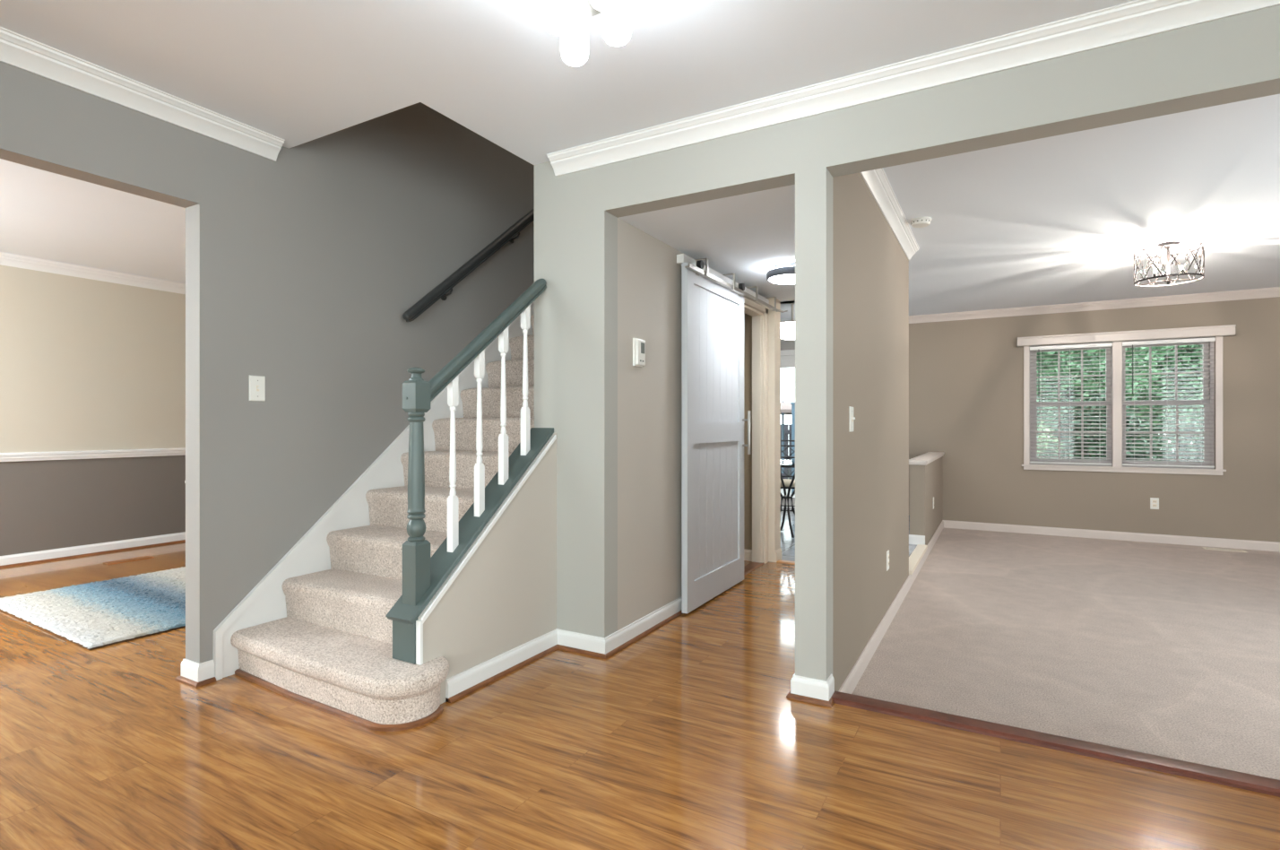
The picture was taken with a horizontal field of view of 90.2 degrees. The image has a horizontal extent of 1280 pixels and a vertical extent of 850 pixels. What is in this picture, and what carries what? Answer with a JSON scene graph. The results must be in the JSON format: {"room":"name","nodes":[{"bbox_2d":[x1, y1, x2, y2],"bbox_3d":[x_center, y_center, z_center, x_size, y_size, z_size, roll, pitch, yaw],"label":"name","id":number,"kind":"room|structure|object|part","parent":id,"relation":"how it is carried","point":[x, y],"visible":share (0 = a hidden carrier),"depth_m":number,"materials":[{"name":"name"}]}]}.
{"room":"entrance hall","nodes":[
{"label":"entrance hall","id":0,"kind":"room"},
{"bbox_2d":[0,264,185,452],"bbox_3d":[-3.530,-0.532,3.831,3.765,1.575,6.800,0,0,29],"label":"wall","id":1,"kind":"structure","parent":0,"point":[86,364],"depth_m":5.39,"materials":[{"name":"beige paint"}]},
{"bbox_2d":[0,251,185,294],"bbox_3d":[-5.057,-1.278,4.635,0.074,0.084,6.700,0,0,29],"label":"trim","id":2,"kind":"structure","parent":1,"relation":"attached to","point":[7,259],"depth_m":5.37,"materials":[{"name":"white wood"}]},
{"bbox_2d":[0,447,185,461],"bbox_3d":[-5.078,0.251,4.647,0.026,0.069,6.700,0,0,29],"label":"trim","id":3,"kind":"structure","parent":1,"relation":"attached to","point":[153,452],"depth_m":5.38,"materials":[{"name":"white wood"}]},
{"bbox_2d":[0,455,185,555],"bbox_3d":[-3.530,0.677,3.831,3.765,0.845,6.800,0,0,29],"label":"wall","id":4,"kind":"structure","parent":0,"point":[45,505],"depth_m":5.39,"materials":[{"name":"brown paint"}]},
{"bbox_2d":[0,531,185,568],"bbox_3d":[-5.077,1.056,4.647,0.028,0.088,6.700,0,0,29],"label":"baseboard","id":5,"kind":"structure","parent":4,"relation":"attached to","point":[62,553],"depth_m":5.38,"materials":[{"name":"white wood"}]},
{"bbox_2d":[0,158,185,284],"bbox_3d":[-3.530,-1.370,3.831,3.765,0.100,6.800,0,0,29],"label":"ceiling","id":6,"kind":"structure","parent":0,"point":[46,215],"depth_m":4.24,"materials":[{"name":"white paint"}]},
{"bbox_2d":[0,60,534,663],"bbox_3d":[-1.644,-1.400,3.225,0.115,5.000,7.600,0,0,29],"label":"wall","id":7,"kind":"structure","parent":0,"point":[304,267],"depth_m":3.08,"materials":[{"name":"grey paint"}]},
{"bbox_2d":[0,26,285,161],"bbox_3d":[-2.554,-1.278,1.422,0.074,0.084,3.565,0,0,29],"label":"trim","id":8,"kind":"structure","parent":7,"relation":"attached to","point":[17,50],"depth_m":2.46,"materials":[{"name":"white wood"}]},
{"bbox_2d":[174,658,216,687],"bbox_3d":[-1.914,1.056,2.748,0.171,0.088,0.080,0,0,29],"label":"baseboard","id":9,"kind":"structure","parent":7,"relation":"attached to","point":[194,674],"depth_m":2.72,"materials":[{"name":"white wood"}]},
{"bbox_3d":[-1.914,1.092,2.748,0.171,0.016,0.080,0,0,29],"label":"shoe moulding","id":10,"kind":"part","parent":9,"relation":"part of","materials":[{"name":"brown wood"}]},
{"bbox_2d":[249,375,265,401],"bbox_3d":[-1.744,-0.167,2.914,0.018,0.116,0.072,0,0,29],"label":"light switch","id":11,"kind":"object","parent":7,"relation":"attached to","point":[256,384],"visible":1,"depth_m":2.91,"materials":[{"name":"white plastic"}]},
{"bbox_2d":[402,207,534,321],"bbox_3d":[-0.797,-1.463,4.505,0.100,1.773,2.175,0,0,29],"label":"wall handrail","id":12,"kind":"object","parent":7,"relation":"attached to","point":[422,305],"visible":0.8,"depth_m":3.93,"materials":[{"name":"wood"}]},
{"bbox_2d":[417,432,556,704],"bbox_3d":[-0.687,0.568,2.837,0.145,1.064,0.855,0,0,29],"label":"wall","id":13,"kind":"structure","parent":0,"point":[504,598],"depth_m":2.85,"materials":[{"name":"beige paint"}]},
{"bbox_2d":[0,0,1135,164],"bbox_3d":[0.016,-1.370,0.496,5.460,0.100,4.480,0,0,29],"label":"ceiling","id":14,"kind":"structure","parent":0,"point":[296,72],"depth_m":2.24,"materials":[{"name":"white paint"}]},
{"bbox_2d":[544,0,631,66],"bbox_3d":[-0.141,-1.190,1.744,0.294,0.260,0.252,0,0,29],"label":"ceiling light","id":15,"kind":"object","parent":14,"relation":"attached to","point":[568,19],"visible":1,"depth_m":1.74,"materials":[{"name":"white glass"}]},
{"bbox_3d":[-0.217,-1.137,1.718,0.082,0.153,0.082,0,0,29],"label":"lamp shade","id":16,"kind":"part","parent":15,"relation":"part of","materials":[{"name":"white glass"}]},
{"bbox_3d":[-0.192,-1.137,1.870,0.082,0.153,0.082,0,0,29],"label":"lamp shade","id":17,"kind":"part","parent":15,"relation":"part of","materials":[{"name":"white glass"}]},
{"bbox_3d":[-0.090,-1.137,1.617,0.082,0.153,0.082,0,0,29],"label":"lamp shade","id":18,"kind":"part","parent":15,"relation":"part of","materials":[{"name":"white glass"}]},
{"bbox_3d":[-0.064,-1.137,1.769,0.082,0.153,0.082,0,0,29],"label":"lamp shade","id":19,"kind":"part","parent":15,"relation":"part of","materials":[{"name":"white glass"}]},
{"bbox_2d":[0,541,1279,849],"bbox_3d":[-1.122,1.160,2.488,9.400,0.120,6.830,0,0,29],"label":"floor","id":20,"kind":"structure","parent":0,"point":[688,736],"depth_m":2.05,"materials":[{"name":"laminate"}]},
{"bbox_2d":[0,566,185,649],"bbox_3d":[-2.815,1.085,4.426,1.592,0.028,2.122,0,0,31],"label":"area rug","id":21,"kind":"object","parent":20,"relation":"on","point":[98,614],"visible":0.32,"depth_m":3.76,"materials":[{"name":"blue fabric"}]},
{"bbox_2d":[103,555,154,564],"bbox_3d":[-4.156,1.097,5.189,0.100,0.006,0.310,0,0,29],"label":"floor vent","id":22,"kind":"object","parent":20,"relation":"in","point":[142,557],"visible":1,"depth_m":5.18,"materials":[{"name":"brown wood"}]},
{"bbox_2d":[213,301,534,731],"bbox_3d":[-0.535,-0.385,3.915,1.138,2.971,3.306,0,0,29],"label":"staircase","id":23,"kind":"structure","parent":20,"relation":"on","point":[315,631],"depth_m":2.95,"materials":[{"name":"beige carpet"}]},
{"bbox_3d":[-1.272,1.091,2.612,1.104,0.018,0.238,0,0,29],"label":"shoe moulding","id":24,"kind":"part","parent":23,"relation":"part of","materials":[{"name":"brown wood"}]},
{"bbox_2d":[385,278,556,665],"bbox_3d":[-0.695,0.088,2.830,0.171,1.640,0.902,0,0,29],"label":"balustrade","id":25,"kind":"object","parent":23,"relation":"on","point":[423,575],"visible":1,"depth_m":2.67,"materials":[{"name":"green wood"}]},
{"bbox_3d":[-0.906,0.830,2.461,0.126,0.157,0.014,0,0,29],"label":"panel","id":26,"kind":"part","parent":25,"relation":"part of","materials":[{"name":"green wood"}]},
{"bbox_3d":[-0.882,0.263,2.517,0.075,0.873,0.075,0,0,29],"label":"newel post","id":27,"kind":"part","parent":25,"relation":"part of","materials":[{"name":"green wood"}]},
{"bbox_3d":[-0.675,-0.413,2.873,0.058,0.637,0.788,0,0,29],"label":"handrail","id":28,"kind":"part","parent":25,"relation":"part of","materials":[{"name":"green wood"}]},
{"bbox_2d":[830,691,1279,796],"bbox_3d":[2.640,1.105,1.519,4.276,0.049,0.092,0,0,29],"label":"trim","id":29,"kind":"structure","parent":20,"relation":"on","point":[1245,781],"depth_m":2.16,"materials":[{"name":"brown wood"}]},
{"bbox_2d":[617,217,764,630],"bbox_3d":[0.428,0.040,4.180,0.085,2.120,2.340,0,0,29],"label":"wall","id":30,"kind":"structure","parent":0,"point":[649,273],"depth_m":3.41,"materials":[{"name":"beige paint"}]},
{"bbox_2d":[445,596,683,702],"bbox_3d":[-0.124,1.056,3.372,0.308,0.088,2.090,0,0,29],"label":"baseboard","id":31,"kind":"structure","parent":30,"relation":"attached to","point":[460,685],"depth_m":3.04,"materials":[{"name":"white wood"}]},
{"bbox_2d":[632,337,645,367],"bbox_3d":[-0.003,-0.374,3.297,0.032,0.144,0.084,0,0,29],"label":"thermostat","id":32,"kind":"object","parent":30,"relation":"attached to","point":[638,344],"visible":1,"depth_m":3.27,"materials":[{"name":"white plastic"}]},
{"bbox_2d":[676,253,787,312],"bbox_3d":[0.678,-0.942,4.353,0.180,0.109,1.667,0,0,29],"label":"barn door track","id":33,"kind":"object","parent":30,"relation":"attached to","point":[706,272],"visible":0.96,"depth_m":4.18,"materials":[{"name":"silver metal"}]},
{"bbox_2d":[681,259,750,613],"bbox_3d":[0.512,0.055,4.080,0.092,2.062,0.940,0,0,29],"label":"barn door","id":34,"kind":"structure","parent":33,"relation":"hanging from","point":[713,419],"depth_m":4.01,"materials":[{"name":"white wood"}]},
{"bbox_3d":[0.742,0.053,4.450,0.056,0.303,0.024,0,0,29],"label":"handle","id":35,"kind":"part","parent":34,"relation":"part of","materials":[{"name":"silver metal"}]},
{"bbox_3d":[0.660,-0.908,4.319,0.030,0.024,1.590,0,0,29],"label":"rail","id":36,"kind":"part","parent":33,"relation":"part of","materials":[{"name":"silver metal"}]},
{"bbox_2d":[743,561,764,575],"bbox_3d":[0.721,1.094,4.689,0.096,0.012,0.915,0,0,29],"label":"trim","id":37,"kind":"structure","parent":30,"relation":"attached to","point":[752,566],"depth_m":4.91,"materials":[{"name":"brown wood"}]},
{"bbox_2d":[743,296,768,562],"bbox_3d":[0.724,0.077,4.687,0.105,2.045,1.047,0,0,29],"label":"door frame","id":38,"kind":"structure","parent":30,"relation":"attached to","point":[759,319],"depth_m":5.07,"materials":[{"name":"white wood"}]},
{"bbox_2d":[618,184,795,303],"bbox_3d":[0.740,-1.170,4.147,1.340,0.300,2.590,0,0,29],"label":"ceiling","id":39,"kind":"structure","parent":0,"point":[745,235],"depth_m":3.37,"materials":[{"name":"white paint"}]},
{"bbox_2d":[766,261,795,284],"bbox_3d":[0.968,-0.971,4.104,0.304,0.096,0.304,0,0,29],"label":"hall ceiling light","id":40,"kind":"object","parent":39,"relation":"attached to","point":[782,272],"visible":0.6,"depth_m":4.01,"materials":[{"name":"white"}]},
{"bbox_2d":[769,274,795,284],"bbox_3d":[0.968,-0.954,4.104,0.276,0.061,0.276,0,0,29],"label":"diffuser","id":41,"kind":"object","parent":40,"relation":"attached to","point":[777,279],"depth_m":4.06,"materials":[{"name":"white"}]},
{"bbox_2d":[743,312,752,549],"bbox_3d":[0.557,0.040,4.693,0.195,2.120,1.320,0,0,29],"label":"wall","id":42,"kind":"structure","parent":0,"point":[748,319],"depth_m":5.19,"materials":[{"name":"beige paint"}]},
{"bbox_2d":[743,548,752,561],"bbox_3d":[0.844,1.056,5.201,0.195,0.088,0.013,0,0,29],"label":"baseboard","id":43,"kind":"structure","parent":42,"relation":"attached to","point":[748,553],"depth_m":5.17,"materials":[{"name":"white wood"}]},
{"bbox_2d":[767,297,780,562],"bbox_3d":[-0.198,-0.110,5.928,3.025,2.420,0.150,0,0,29],"label":"wall","id":44,"kind":"structure","parent":0,"point":[774,316],"depth_m":5.14,"materials":[{"name":"beige paint"}]},
{"bbox_2d":[774,547,781,562],"bbox_3d":[1.124,1.056,5.182,0.013,0.088,0.150,0,0,29],"label":"baseboard","id":45,"kind":"structure","parent":44,"relation":"attached to","point":[777,553],"depth_m":5.16,"materials":[{"name":"white wood"}]},
{"bbox_2d":[776,559,795,563],"bbox_3d":[1.471,1.095,4.944,0.850,0.010,0.076,0,0,29],"label":"trim","id":46,"kind":"structure","parent":44,"relation":"attached to","point":[779,560],"depth_m":5.09,"materials":[{"name":"brown wood"}]},
{"bbox_2d":[780,302,795,320],"bbox_3d":[0.749,-1.370,7.352,3.475,0.100,3.260,0,0,29],"label":"ceiling","id":47,"kind":"structure","parent":0,"point":[785,315],"depth_m":7.49,"materials":[{"name":"white paint"}]},
{"bbox_2d":[780,302,795,339],"bbox_3d":[1.623,-1.115,6.801,0.456,0.410,0.456,0,0,29],"label":"ceiling light","id":48,"kind":"object","parent":47,"relation":"hanging from","point":[787,327],"visible":0.43,"depth_m":6.64,"materials":[{"name":"silver metal"}]},
{"bbox_3d":[1.623,-0.988,6.801,0.440,0.155,0.440,0,0,29],"label":"lamp shade","id":49,"kind":"part","parent":48,"relation":"part of","materials":[{"name":"white glass"}]},
{"bbox_3d":[1.623,-1.195,6.801,0.120,0.250,0.120,0,0,29],"label":"stem","id":50,"kind":"part","parent":48,"relation":"part of","materials":[{"name":"silver metal"}]},
{"bbox_2d":[780,338,795,355],"bbox_3d":[1.574,-0.110,8.838,3.450,2.420,0.140,0,0,29],"label":"wall","id":51,"kind":"structure","parent":0,"point":[785,344],"depth_m":8.53,"materials":[{"name":"grey paint"}]},
{"bbox_2d":[780,354,795,507],"bbox_3d":[2.118,0.085,8.531,1.800,2.030,0.100,0,0,29],"label":"door","id":52,"kind":"structure","parent":51,"relation":"in","point":[786,361],"depth_m":8.55,"materials":[{"name":"clear glass"}]},
{"bbox_2d":[780,349,795,355],"bbox_3d":[2.079,0.050,8.462,1.940,2.100,0.018,0,0,29],"label":"trim","id":53,"kind":"structure","parent":51,"relation":"attached to","point":[787,351],"depth_m":8.51,"materials":[{"name":"white wood"}]},
{"bbox_2d":[780,506,916,561],"bbox_3d":[1.037,1.160,7.126,3.999,0.120,3.370,0,0,29],"label":"floor tile","id":54,"kind":"structure","parent":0,"point":[787,542],"depth_m":6.10,"materials":[{"name":"grey tile"}]},
{"bbox_2d":[780,459,795,537],"bbox_3d":[1.468,0.731,6.383,0.804,0.726,0.804,0,0,29],"label":"table","id":55,"kind":"object","parent":54,"relation":"on","point":[787,463],"visible":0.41,"depth_m":6.33,"materials":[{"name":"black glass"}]},
{"bbox_3d":[1.460,0.740,6.599,0.202,0.708,0.315,0,0,29],"label":"leg","id":56,"kind":"part","parent":55,"relation":"part of","materials":[{"name":"black metal"}]},
{"bbox_3d":[1.468,0.373,6.383,0.800,0.010,0.800,0,0,29],"label":"glass","id":57,"kind":"part","parent":55,"relation":"part of","materials":[{"name":"white"}]},
{"bbox_3d":[1.476,0.740,6.167,0.202,0.708,0.315,0,0,29],"label":"leg","id":58,"kind":"part","parent":55,"relation":"part of","materials":[{"name":"black metal"}]},
{"bbox_3d":[1.683,0.740,6.391,0.364,0.708,0.024,0,0,-2],"label":"leg","id":59,"kind":"part","parent":55,"relation":"part of","materials":[{"name":"black metal"}]},
{"bbox_2d":[780,440,795,510],"bbox_3d":[1.600,0.631,6.986,0.459,0.923,0.500,0,0,19],"label":"chair","id":60,"kind":"object","parent":54,"relation":"on","point":[787,481],"visible":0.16,"depth_m":7.17,"materials":[{"name":"black metal"}]},
{"bbox_2d":[780,478,795,486],"bbox_3d":[1.596,0.630,6.977,0.410,0.060,0.410,0,0,19],"label":"seat cushion","id":61,"kind":"object","parent":60,"relation":"on","point":[787,481],"depth_m":6.79,"materials":[{"name":"beige fabric"}]},
{"bbox_3d":[1.671,0.420,7.189,0.420,0.502,0.070,0,0,19],"label":"backrest","id":62,"kind":"part","parent":60,"relation":"part of","materials":[{"name":"black metal"}]},
{"bbox_2d":[832,172,942,691],"bbox_3d":[2.145,-0.050,5.151,0.130,2.540,5.720,0,0,29],"label":"wall","id":63,"kind":"structure","parent":0,"point":[870,267],"depth_m":3.35,"materials":[{"name":"beige paint"}]},
{"bbox_2d":[849,406,855,432],"bbox_3d":[0.980,-0.027,2.938,0.018,0.116,0.072,0,0,29],"label":"light switch","id":64,"kind":"object","parent":63,"relation":"attached to","point":[851,418],"visible":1,"depth_m":2.93,"materials":[{"name":"white plastic"}]},
{"bbox_3d":[0.975,-0.027,2.941,0.006,0.116,0.072,0,0,29],"label":"plate","id":65,"kind":"part","parent":64,"relation":"part of","materials":[{"name":"white plastic"}]},
{"bbox_2d":[886,550,889,570],"bbox_3d":[1.512,0.825,3.889,0.009,0.116,0.072,0,0,29],"label":"wall outlet","id":66,"kind":"object","parent":63,"relation":"attached to","point":[887,551],"visible":1,"depth_m":3.87,"materials":[{"name":"white plastic"}]},
{"bbox_2d":[859,167,919,260],"bbox_3d":[1.442,-1.278,3.699,0.074,0.084,2.500,0,0,29],"label":"trim","id":67,"kind":"structure","parent":63,"relation":"attached to","point":[877,181],"depth_m":3.76,"materials":[{"name":"white wood"}]},
{"bbox_2d":[908,534,925,544],"bbox_3d":[2.544,1.056,5.871,0.143,0.088,0.013,0,0,29],"label":"baseboard","id":68,"kind":"structure","parent":63,"relation":"attached to","point":[913,539],"depth_m":5.87,"materials":[{"name":"white wood"}]},
{"bbox_2d":[908,544,927,574],"bbox_3d":[2.298,1.111,5.329,0.082,0.034,1.180,0,0,29],"label":"trim","id":69,"kind":"structure","parent":63,"relation":"attached to","point":[919,551],"depth_m":5.32,"materials":[{"name":"white wood"}]},
{"bbox_2d":[908,451,944,465],"bbox_3d":[3.046,0.344,6.746,0.172,0.041,2.054,0,0,29],"label":"trim","id":70,"kind":"structure","parent":63,"relation":"on","point":[924,459],"depth_m":6.32,"materials":[{"name":"white wood"}]},
{"bbox_2d":[838,519,1279,693],"bbox_3d":[4.069,1.176,4.053,4.300,0.088,5.740,0,0,29],"label":"baseboard","id":71,"kind":"structure","parent":63,"relation":"attached to","point":[853,677],"depth_m":6.43,"materials":[{"name":"white wood"}]},
{"bbox_2d":[534,4,1279,680],"bbox_3d":[2.000,-0.050,1.879,5.765,2.540,0.120,0,0,29],"label":"wall","id":72,"kind":"structure","parent":0,"point":[1234,58],"depth_m":2.58,"materials":[{"name":"beige paint"}]},
{"bbox_2d":[786,673,834,707],"bbox_3d":[1.275,1.056,3.605,0.181,0.088,2.468,0,0,29],"label":"baseboard","id":73,"kind":"structure","parent":72,"relation":"attached to","point":[817,691],"depth_m":2.54,"materials":[{"name":"white wood"}]},
{"bbox_3d":[1.275,1.092,3.605,0.181,0.016,2.468,0,0,29],"label":"shoe moulding","id":74,"kind":"part","parent":73,"relation":"part of","materials":[{"name":"brown wood"}]},
{"bbox_2d":[546,0,1279,176],"bbox_3d":[1.447,-1.278,2.080,4.325,0.084,0.074,0,0,29],"label":"trim","id":75,"kind":"structure","parent":72,"relation":"attached to","point":[1137,19],"depth_m":2.31,"materials":[{"name":"white wood"}]},
{"bbox_2d":[925,517,942,544],"bbox_3d":[2.761,1.161,6.238,0.125,0.119,3.220,0,0,29],"label":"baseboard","id":76,"kind":"structure","parent":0,"point":[930,537],"depth_m":6.67,"materials":[{"name":"beige paint"}]},
{"bbox_2d":[852,527,1279,779],"bbox_3d":[4.069,1.270,4.053,4.300,0.100,5.740,0,0,29],"label":"floor","id":77,"kind":"structure","parent":0,"point":[1168,650],"depth_m":3.55,"materials":[{"name":"beige carpet"}]},
{"bbox_2d":[1202,546,1247,552],"bbox_3d":[5.705,1.217,6.230,0.310,0.006,0.100,0,0,29],"label":"floor vent","id":78,"kind":"object","parent":77,"relation":"in","point":[1205,548],"visible":1,"depth_m":6.22,"materials":[{"name":"beige metal"}]},
{"bbox_2d":[882,94,1279,315],"bbox_3d":[3.845,-1.370,4.191,5.025,0.100,5.720,0,0,29],"label":"ceiling","id":79,"kind":"structure","parent":0,"point":[1061,219],"depth_m":3.94,"materials":[{"name":"white paint"}]},
{"bbox_2d":[909,216,931,227],"bbox_3d":[1.805,-1.300,4.103,0.128,0.040,0.128,0,0,29],"label":"smoke detector","id":80,"kind":"object","parent":79,"relation":"attached to","point":[919,221],"visible":1,"depth_m":4.07,"materials":[{"name":"white plastic"}]},
{"bbox_2d":[1133,241,1204,286],"bbox_3d":[3.841,-1.169,4.641,0.399,0.302,0.399,0,0,29],"label":"drum ceiling light","id":81,"kind":"object","parent":79,"relation":"attached to","point":[1168,245],"visible":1,"depth_m":4.62,"materials":[{"name":"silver metal"}]},
{"bbox_2d":[908,296,1279,542],"bbox_3d":[5.275,0.040,6.749,5.050,2.720,0.140,0,0,29],"label":"wall","id":82,"kind":"structure","parent":0,"point":[966,376],"depth_m":6.94,"materials":[{"name":"beige paint"}]},
{"bbox_2d":[1029,341,1112,466],"bbox_3d":[4.760,-0.228,7.054,0.783,1.345,0.105,0,0,29],"label":"window","id":83,"kind":"structure","parent":82,"relation":"in","point":[1108,354],"depth_m":7.02,"materials":[{"name":"plastic"}]},
{"bbox_2d":[1029,342,1112,465],"bbox_3d":[4.705,-0.226,6.986,0.747,1.301,0.058,0,0,29],"label":"window blind","id":84,"kind":"object","parent":83,"relation":"attached to","point":[1107,344],"visible":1,"depth_m":6.98,"materials":[{"name":"plastic"}]},
{"bbox_3d":[4.709,0.418,6.993,0.743,0.014,0.038,0,0,29],"label":"rail","id":85,"kind":"part","parent":84,"relation":"part of","materials":[{"name":"white plastic"}]},
{"bbox_3d":[4.772,-0.539,7.075,0.723,0.662,0.034,0,0,29],"label":"sash","id":86,"kind":"part","parent":83,"relation":"part of","materials":[{"name":"plastic"}]},
{"bbox_3d":[4.752,0.084,7.040,0.723,0.662,0.034,0,0,29],"label":"sash","id":87,"kind":"part","parent":83,"relation":"part of","materials":[{"name":"glass"}]},
{"bbox_2d":[908,286,1279,323],"bbox_3d":[5.178,-1.278,6.680,4.950,0.084,0.074,0,0,29],"label":"trim","id":88,"kind":"structure","parent":82,"relation":"attached to","point":[1265,292],"depth_m":6.81,"materials":[{"name":"white wood"}]},
{"bbox_2d":[1021,336,1226,475],"bbox_3d":[5.069,-0.230,6.782,1.740,1.460,0.065,0,0,29],"label":"trim","id":89,"kind":"structure","parent":82,"relation":"attached to","point":[1117,346],"depth_m":6.77,"materials":[{"name":"white wood"}]},
{"bbox_2d":[1017,324,1235,346],"bbox_3d":[5.046,-0.933,6.731,1.840,0.097,0.076,0,0,29],"label":"window valance","id":90,"kind":"object","parent":82,"relation":"attached to","point":[1215,330],"visible":1,"depth_m":6.66,"materials":[{"name":"white wood"}]},
{"bbox_2d":[1150,497,1158,509],"bbox_3d":[5.342,0.815,6.625,0.072,0.116,0.009,0,0,29],"label":"wall outlet","id":91,"kind":"object","parent":82,"relation":"attached to","point":[1154,501],"visible":1,"depth_m":6.62,"materials":[{"name":"white plastic"}]},
{"bbox_2d":[1122,336,1214,468],"bbox_3d":[5.462,-0.228,6.657,0.783,1.345,0.105,0,0,29],"label":"window","id":92,"kind":"structure","parent":82,"relation":"in","point":[1212,350],"depth_m":6.58,"materials":[{"name":"plastic"}]},
{"bbox_3d":[5.474,-0.539,6.678,0.723,0.662,0.034,0,0,29],"label":"sash","id":93,"kind":"part","parent":92,"relation":"part of","materials":[{"name":"plastic"}]},
{"bbox_3d":[5.455,0.084,6.644,0.723,0.662,0.034,0,0,29],"label":"sash","id":94,"kind":"part","parent":92,"relation":"part of","materials":[{"name":"glass"}]},
{"bbox_2d":[1122,337,1215,467],"bbox_3d":[5.433,-0.226,6.576,0.747,1.301,0.058,0,0,29],"label":"window blind","id":95,"kind":"object","parent":92,"relation":"attached to","point":[1212,339],"visible":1,"depth_m":6.56,"materials":[{"name":"plastic"}]},
{"bbox_3d":[5.436,0.418,6.583,0.743,0.014,0.038,0,0,29],"label":"rail","id":96,"kind":"part","parent":95,"relation":"part of","materials":[{"name":"white plastic"}]},
{"bbox_3d":[5.436,-0.216,6.583,0.539,1.263,0.042,0,0,29],"label":"ladder cord","id":97,"kind":"part","parent":95,"relation":"part of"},
{"label":"outside","id":98,"kind":"structure","parent":0,"visible":0},
{"bbox_3d":[8.491,1.660,15.039,28.000,0.120,17.460,0,0,29],"label":"ground","id":99,"kind":"structure","parent":98,"visible":0},
{"bbox_2d":[780,423,791,479],"bbox_3d":[3.025,0.740,14.306,7.200,1.720,0.150,0,0,29],"label":"fence","id":100,"kind":"object","parent":99,"relation":"on","point":[787,427],"visible":0.02,"depth_m":14.22,"materials":[{"name":"black metal"}]},
{"bbox_2d":[780,488,795,507],"bbox_3d":[2.312,1.380,10.603,4.600,0.440,3.660,0,0,29],"label":"patio","id":101,"kind":"structure","parent":99,"relation":"on","point":[782,489],"depth_m":10.94,"materials":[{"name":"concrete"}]},
{"bbox_2d":[780,400,791,478],"bbox_3d":[2.831,0.340,12.642,2.494,1.640,2.494,0,0,-38],"label":"patio umbrella","id":102,"kind":"object","parent":101,"relation":"on","point":[785,407],"visible":0.23,"depth_m":12.62,"materials":[{"name":"fabric"}]},
{"bbox_2d":[790,402,795,493],"bbox_3d":[2.599,0.390,10.705,0.120,1.540,0.110,0,0,29],"label":"patio post","id":103,"kind":"object","parent":101,"relation":"on","point":[791,403],"visible":0.46,"depth_m":10.68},
{"bbox_2d":[1037,421,1065,458],"bbox_3d":[6.328,0.655,10.901,1.674,1.929,1.447,0,0,29],"label":"shrub","id":104,"kind":"object","parent":99,"relation":"on","point":[1045,429],"visible":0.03,"depth_m":10.41,"materials":[{"name":"green plant"}]},
{"bbox_2d":[1046,389,1157,460],"bbox_3d":[6.831,0.532,9.481,1.407,2.163,1.428,0,0,29],"label":"shrub","id":105,"kind":"object","parent":99,"relation":"on","point":[1102,392],"visible":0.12,"depth_m":9.32,"materials":[{"name":"green plant"}]},
{"bbox_2d":[1036,345,1175,438],"bbox_3d":[7.845,-1.820,13.410,5.468,6.846,3.654,0,0,33],"label":"leafy tree","id":106,"kind":"object","parent":99,"relation":"on","point":[1045,357],"visible":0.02,"depth_m":12.71,"materials":[{"name":"green plant"}]},
{"bbox_2d":[1036,347,1200,458],"bbox_3d":[13.108,-1.498,19.571,12.015,6.426,3.810,0,0,28],"label":"tree","id":107,"kind":"object","parent":99,"relation":"on","point":[1078,371],"visible":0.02,"depth_m":18.67,"materials":[{"name":"green plant"}]},
{"bbox_2d":[1049,344,1203,449],"bbox_3d":[12.954,-1.703,14.467,6.447,6.612,3.557,0,0,29],"label":"leafy tree","id":108,"kind":"object","parent":99,"relation":"on","point":[1182,347],"visible":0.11,"depth_m":14.41,"materials":[{"name":"green plant"}]},
{"bbox_2d":[1080,406,1203,461],"bbox_3d":[9.101,0.607,10.001,3.705,2.002,2.163,0,0,42],"label":"shrub","id":109,"kind":"object","parent":99,"relation":"on","point":[1184,410],"visible":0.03,"depth_m":10.11,"materials":[{"name":"green plant"}]}
]}

